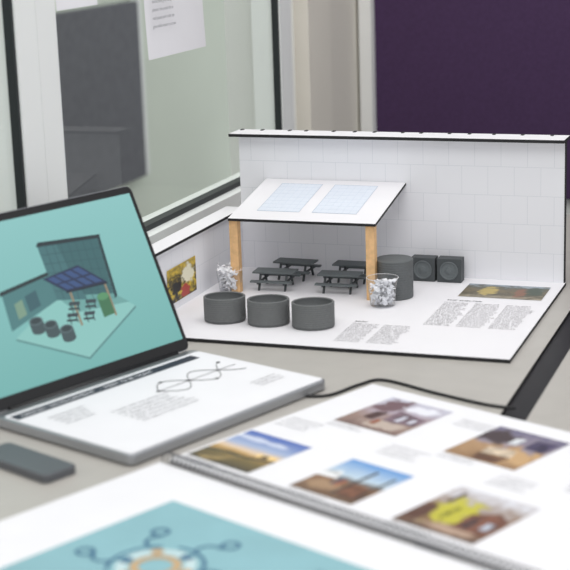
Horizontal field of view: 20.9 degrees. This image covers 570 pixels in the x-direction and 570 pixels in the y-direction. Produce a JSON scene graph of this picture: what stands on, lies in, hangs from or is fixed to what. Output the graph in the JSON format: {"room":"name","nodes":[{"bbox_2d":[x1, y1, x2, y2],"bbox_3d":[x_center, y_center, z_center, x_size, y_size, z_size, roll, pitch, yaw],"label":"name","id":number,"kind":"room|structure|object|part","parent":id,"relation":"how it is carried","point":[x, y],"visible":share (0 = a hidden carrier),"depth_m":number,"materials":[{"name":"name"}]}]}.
{"room":"design studio","nodes":[
{"label":"design studio","id":0,"kind":"room"},
{"bbox_2d":[55,0,230,216],"bbox_3d":[-1.100,-0.898,4.119,0.050,2.656,7.200,3,15,19],"label":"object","id":1,"kind":"structure","parent":0,"point":[187,91],"depth_m":6.09,"materials":[{"name":"glass"}]},
{"bbox_2d":[56,0,149,197],"bbox_3d":[-0.742,-0.996,4.976,0.038,1.500,1.250,3,15,19],"label":"board","id":2,"kind":"object","parent":1,"relation":"attached to","point":[101,53],"depth_m":5.31,"materials":[{"name":"grey"}]},
{"bbox_2d":[224,0,360,175],"bbox_3d":[-0.500,-0.433,2.153,0.160,2.656,3.800,3,15,19],"label":"wall","id":3,"kind":"structure","parent":0,"point":[324,33],"depth_m":3.50,"materials":[{"name":"white paint"}]},
{"bbox_2d":[1,0,26,208],"bbox_3d":[-0.633,-0.522,1.579,0.021,1.400,1.306,3,15,20],"label":"gasket","id":4,"kind":"object","parent":3,"relation":"attached to","point":[7,9],"visible":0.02,"depth_m":2.27,"materials":[{"name":"black rubber"}]},
{"bbox_2d":[0,0,48,212],"bbox_3d":[-0.641,-0.468,1.592,0.085,1.590,1.438,3,15,19],"label":"frame","id":5,"kind":"object","parent":3,"relation":"attached to","point":[24,15],"visible":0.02,"depth_m":2.30,"materials":[{"name":"white metal"}]},
{"bbox_2d":[35,0,293,243],"bbox_3d":[-0.209,-0.771,2.764,0.085,1.590,1.132,3,15,19],"label":"frame","id":6,"kind":"object","parent":3,"relation":"attached to","point":[261,20],"visible":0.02,"depth_m":2.94,"materials":[{"name":"white metal"}]},
{"bbox_2d":[144,0,281,230],"bbox_3d":[-0.203,-0.823,2.744,0.022,1.400,1.000,3,15,19],"label":"gasket","id":7,"kind":"object","parent":3,"relation":"attached to","point":[154,222],"visible":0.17,"depth_m":3.12,"materials":[{"name":"black rubber"}]},
{"bbox_2d":[358,0,376,131],"bbox_3d":[0.202,-0.870,3.831,0.032,2.656,0.058,3,15,19],"label":"trim","id":8,"kind":"structure","parent":3,"relation":"attached to","point":[366,13],"depth_m":3.88,"materials":[{"name":"white paint"}]},
{"label":"pane","id":9,"kind":"object","parent":3,"relation":"attached to","visible":0},
{"bbox_2d":[55,0,96,10],"bbox_3d":[-0.332,-0.542,2.409,0.010,0.217,0.140,3,15,19],"label":"paper notice","id":10,"kind":"object","parent":9,"relation":"attached to","point":[60,4],"visible":1,"depth_m":2.42,"materials":[{"name":"grey paper"}]},
{"bbox_2d":[144,0,205,59],"bbox_3d":[-0.202,-0.609,2.765,0.010,0.386,0.260,3,15,20],"label":"paper notice","id":11,"kind":"object","parent":9,"relation":"attached to","point":[172,26],"visible":1,"depth_m":2.79,"materials":[{"name":"grey paper"}]},
{"bbox_2d":[566,199,569,213],"bbox_3d":[1.897,-0.799,3.314,3.860,2.656,0.100,3,15,19],"label":"wall","id":12,"kind":"structure","parent":0,"point":[567,200],"depth_m":3.85,"materials":[{"name":"white paint"}]},
{"bbox_2d":[374,0,569,198],"bbox_3d":[1.480,-0.987,3.346,2.685,1.680,0.029,3,15,19],"label":"purple pinboard","id":13,"kind":"object","parent":12,"relation":"attached to","point":[443,66],"visible":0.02,"depth_m":3.82,"materials":[{"name":"fabric"}]},
{"bbox_3d":[0.103,0.758,2.897,6.800,0.050,7.000,3,15,19],"label":"floor","id":14,"kind":"structure","parent":0,"visible":0},
{"bbox_2d":[0,214,569,544],"bbox_3d":[0.056,0.449,2.484,0.705,0.750,2.080,3,15,19],"label":"table","id":15,"kind":"object","parent":14,"relation":"on","point":[486,382],"visible":0.17,"depth_m":2.16,"materials":[{"name":"beige laminate"}]},
{"bbox_2d":[0,443,75,483],"bbox_3d":[-0.315,0.217,1.887,0.135,0.011,0.050,11,19,41],"label":"smartphone","id":16,"kind":"object","parent":15,"relation":"on","point":[22,461],"visible":1,"depth_m":1.87,"materials":[{"name":"grey"}]},
{"bbox_2d":[0,186,324,464],"bbox_3d":[-0.211,0.035,2.101,0.380,0.254,0.378,10,18,40],"label":"laptop","id":17,"kind":"object","parent":15,"relation":"on","point":[93,338],"visible":1,"depth_m":2.15,"materials":[{"name":"silver metal"}]},
{"bbox_3d":[-0.312,0.011,2.183,0.006,0.263,0.378,-23,-4,43],"label":"lid","id":18,"kind":"part","parent":17,"relation":"part of","materials":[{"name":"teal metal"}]},
{"bbox_2d":[0,384,569,569],"bbox_3d":[0.051,0.254,1.672,0.575,0.018,0.808,11,19,43],"label":"open book","id":19,"kind":"object","parent":15,"relation":"on","point":[489,490],"visible":1,"depth_m":1.73,"materials":[{"name":"paper"}]},
{"bbox_2d":[391,486,540,544],"bbox_3d":[0.198,0.249,1.684,0.110,0.001,0.125,11,19,43],"label":"photo","id":20,"kind":"object","parent":19,"relation":"on","point":[424,516],"depth_m":1.69},
{"bbox_2d":[444,426,569,469],"bbox_3d":[0.271,0.198,1.883,0.105,0.001,0.118,11,19,43],"label":"photo","id":21,"kind":"object","parent":19,"relation":"on","point":[500,437],"depth_m":1.89},
{"bbox_2d":[152,129,569,363],"bbox_3d":[0.112,-0.087,2.544,0.626,0.259,0.507,3,15,19],"label":"model","id":22,"kind":"object","parent":15,"relation":"on","point":[497,202],"visible":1,"depth_m":2.67},
{"bbox_2d":[167,256,196,303],"bbox_3d":[-0.173,-0.007,2.598,0.001,0.060,0.120,3,15,19],"label":"print","id":23,"kind":"object","parent":22,"relation":"on","point":[181,279],"depth_m":2.60},
{"bbox_3d":[-0.161,-0.031,2.641,0.006,0.108,0.473,3,15,20],"label":"panel","id":24,"kind":"part","parent":22,"relation":"part of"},
{"bbox_2d":[203,291,245,324],"bbox_3d":[-0.097,0.037,2.497,0.068,0.041,0.058,-1,14,2],"label":"planter","id":25,"kind":"object","parent":22,"relation":"on","point":[223,307],"visible":1,"depth_m":2.48,"materials":[{"name":"grey plastic"}]},
{"bbox_2d":[215,262,243,291],"bbox_3d":[-0.096,-0.016,2.683,0.050,0.053,0.050,3,15,19],"label":"cup","id":26,"kind":"object","parent":22,"relation":"on","point":[225,273],"visible":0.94,"depth_m":2.67,"materials":[{"name":"white"}]},
{"bbox_2d":[247,294,289,327],"bbox_3d":[-0.026,0.041,2.470,0.068,0.041,0.058,-1,14,2],"label":"planter","id":27,"kind":"object","parent":22,"relation":"on","point":[263,310],"visible":1,"depth_m":2.45,"materials":[{"name":"grey plastic"}]},
{"bbox_2d":[250,267,300,291],"bbox_3d":[-0.016,-0.011,2.701,0.074,0.031,0.066,2,14,16],"label":"picnic table","id":28,"kind":"object","parent":22,"relation":"on","point":[266,272],"visible":1,"depth_m":2.69,"materials":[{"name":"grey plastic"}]},
{"bbox_2d":[273,257,321,281],"bbox_3d":[0.019,-0.029,2.769,0.074,0.031,0.066,4,15,22],"label":"picnic table","id":29,"kind":"object","parent":22,"relation":"on","point":[288,262],"visible":0.86,"depth_m":2.76,"materials":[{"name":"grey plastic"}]},
{"bbox_2d":[291,297,334,330],"bbox_3d":[0.044,0.045,2.443,0.068,0.041,0.058,-1,14,2],"label":"planter","id":30,"kind":"object","parent":22,"relation":"on","point":[308,313],"visible":1,"depth_m":2.42,"materials":[{"name":"grey plastic"}]},
{"bbox_2d":[314,270,365,294],"bbox_3d":[0.095,-0.006,2.665,0.074,0.031,0.066,2,14,17],"label":"picnic table","id":31,"kind":"object","parent":22,"relation":"on","point":[330,274],"visible":1,"depth_m":2.65,"materials":[{"name":"grey plastic"}]},
{"bbox_2d":[332,260,365,283],"bbox_3d":[0.124,-0.024,2.735,0.074,0.031,0.066,3,15,19],"label":"picnic table","id":32,"kind":"object","parent":22,"relation":"on","point":[346,264],"visible":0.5,"depth_m":2.73,"materials":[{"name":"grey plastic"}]},
{"bbox_3d":[0.123,0.039,2.558,0.602,0.006,0.479,3,15,19],"label":"board","id":33,"kind":"part","parent":22,"relation":"part of","materials":[{"name":"white"}]},
{"bbox_2d":[366,273,398,305],"bbox_3d":[0.161,0.010,2.554,0.054,0.047,0.054,3,15,19],"label":"cup","id":34,"kind":"object","parent":22,"relation":"on","point":[385,295],"visible":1,"depth_m":2.55,"materials":[{"name":"white"}]},
{"bbox_2d":[377,254,413,300],"bbox_3d":[0.185,-0.013,2.609,0.063,0.066,0.063,3,15,19],"label":"water tank","id":35,"kind":"object","parent":22,"relation":"on","point":[400,265],"visible":0.74,"depth_m":2.58,"materials":[{"name":"grey plastic"}]},
{"bbox_3d":[0.200,-0.139,2.742,0.595,0.246,0.007,3,15,19],"label":"panel","id":36,"kind":"part","parent":22,"relation":"part of","materials":[{"name":"white"}]},
{"bbox_2d":[412,254,437,281],"bbox_3d":[0.245,-0.030,2.719,0.043,0.042,0.027,3,15,20],"label":"fan","id":37,"kind":"object","parent":22,"relation":"on","point":[424,266],"visible":0.98,"depth_m":2.71,"materials":[{"name":"grey plastic"}]},
{"bbox_2d":[437,256,463,282],"bbox_3d":[0.289,-0.027,2.703,0.043,0.042,0.027,3,15,19],"label":"fan","id":38,"kind":"object","parent":22,"relation":"on","point":[449,268],"visible":1,"depth_m":2.69,"materials":[{"name":"grey plastic"}]},
{"bbox_2d":[458,283,549,299],"bbox_3d":[0.372,0.011,2.621,0.141,0.001,0.090,3,15,19],"label":"print","id":39,"kind":"object","parent":22,"relation":"on","point":[472,290],"depth_m":2.62},
{"bbox_2d":[306,378,515,409],"bbox_3d":[0.160,0.145,2.123,0.324,0.004,0.094,2,14,16],"label":"cable","id":40,"kind":"object","parent":15,"relation":"on","point":[374,379],"visible":0.85,"depth_m":2.11,"materials":[{"name":"black plastic"}]},
{"bbox_2d":[415,314,569,554],"bbox_3d":[0.393,0.118,2.274,0.038,0.020,2.080,3,15,19],"label":"channel","id":41,"kind":"object","parent":15,"relation":"attached to","point":[533,387],"visible":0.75,"depth_m":2.19,"materials":[{"name":"black plastic"}]},
{"bbox_2d":[445,350,569,569],"bbox_3d":[1.003,0.500,2.148,1.233,0.750,2.080,3,15,19],"label":"table","id":42,"kind":"object","parent":14,"relation":"on","point":[552,409],"visible":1,"depth_m":2.05,"materials":[{"name":"beige laminate"}]}
]}

